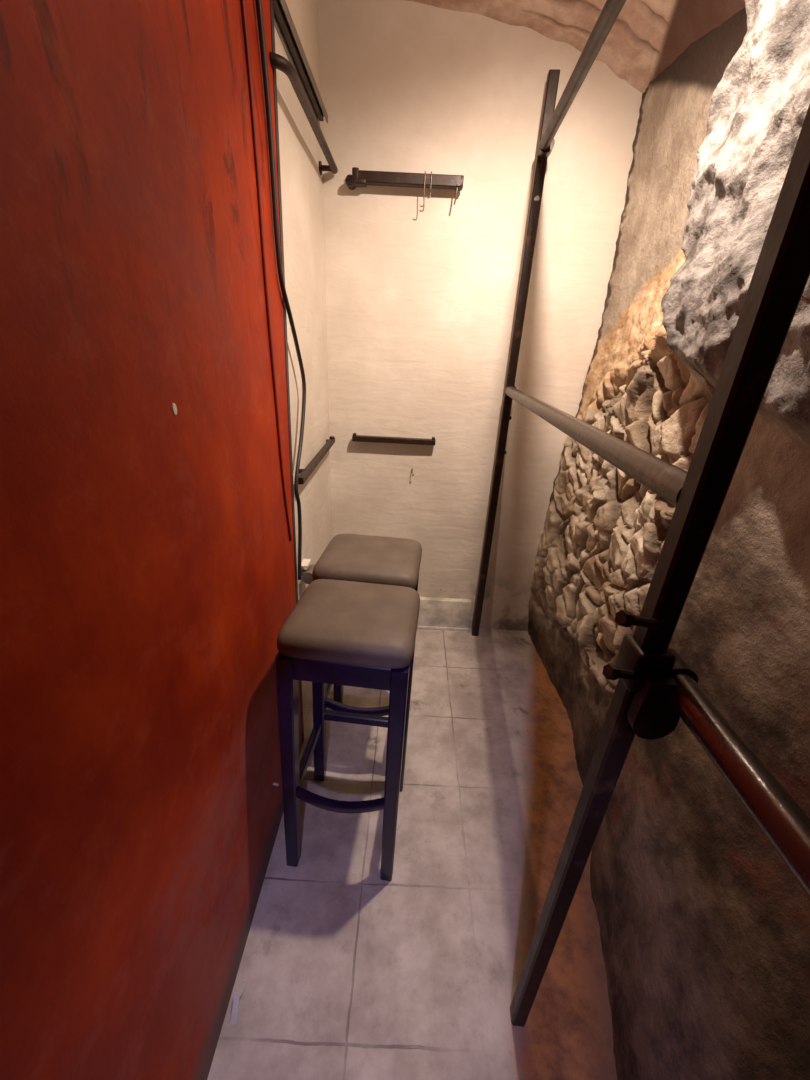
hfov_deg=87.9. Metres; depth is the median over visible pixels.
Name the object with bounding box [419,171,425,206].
wire hook
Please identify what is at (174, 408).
plug
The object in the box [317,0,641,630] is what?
wall
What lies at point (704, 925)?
wall
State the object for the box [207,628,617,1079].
floor
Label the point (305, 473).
wall rail
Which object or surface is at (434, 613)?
baseboard
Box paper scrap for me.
[230,982,246,1024]
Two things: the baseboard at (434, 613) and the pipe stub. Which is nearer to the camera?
the pipe stub
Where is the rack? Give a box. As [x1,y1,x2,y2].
[471,0,809,1026]
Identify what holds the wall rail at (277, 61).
attached to the wall at (148, 589)
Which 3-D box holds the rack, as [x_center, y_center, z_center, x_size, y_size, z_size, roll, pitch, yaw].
[0.381,-0.028,0.770,0.187,2.450,2.649,4,24,3]
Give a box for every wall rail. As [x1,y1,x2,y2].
[269,52,337,174]
[298,436,334,484]
[345,167,463,190]
[352,433,435,445]
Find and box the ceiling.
[404,0,744,92]
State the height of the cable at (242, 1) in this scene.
1.280 m
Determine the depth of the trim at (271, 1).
1.21 m
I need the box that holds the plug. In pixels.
[172,403,176,414]
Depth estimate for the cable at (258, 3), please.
1.09 m
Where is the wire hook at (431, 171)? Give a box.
[426,171,431,197]
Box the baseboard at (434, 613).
[417,597,471,630]
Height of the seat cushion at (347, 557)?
0.072 m
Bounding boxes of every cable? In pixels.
[240,0,291,540]
[255,0,305,579]
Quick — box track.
[273,0,327,125]
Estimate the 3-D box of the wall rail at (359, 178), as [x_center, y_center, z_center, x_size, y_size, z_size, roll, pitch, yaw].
[-0.002,-1.386,1.623,0.451,0.055,0.061,3,24,0]
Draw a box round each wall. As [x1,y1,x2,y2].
[0,0,332,1079]
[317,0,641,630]
[528,0,809,1079]
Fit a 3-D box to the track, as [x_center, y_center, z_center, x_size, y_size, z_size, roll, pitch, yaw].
[-0.311,-1.316,1.061,0.036,0.036,1.045,3,24,0]
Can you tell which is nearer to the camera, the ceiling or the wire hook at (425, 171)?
the ceiling
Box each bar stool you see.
[272,579,419,880]
[312,534,421,755]
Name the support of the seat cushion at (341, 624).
on the bar stool at (338, 632)
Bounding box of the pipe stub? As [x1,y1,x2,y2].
[301,559,314,583]
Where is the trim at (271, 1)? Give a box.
[270,0,303,744]
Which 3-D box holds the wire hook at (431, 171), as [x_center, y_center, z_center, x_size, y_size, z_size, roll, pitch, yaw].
[0.092,-1.363,1.620,0.018,0.086,0.052,3,24,0]
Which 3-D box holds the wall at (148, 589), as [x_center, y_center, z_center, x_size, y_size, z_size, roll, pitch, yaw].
[-0.458,-0.124,0.404,0.169,2.956,3.425,3,24,0]
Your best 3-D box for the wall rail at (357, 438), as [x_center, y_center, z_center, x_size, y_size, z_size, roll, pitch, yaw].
[-0.053,-0.491,2.036,0.400,0.038,0.048,3,24,0]
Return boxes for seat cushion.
[277,579,419,668]
[312,534,421,588]
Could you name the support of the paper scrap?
on the floor
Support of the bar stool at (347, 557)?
on the floor
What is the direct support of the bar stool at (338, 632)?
on the floor

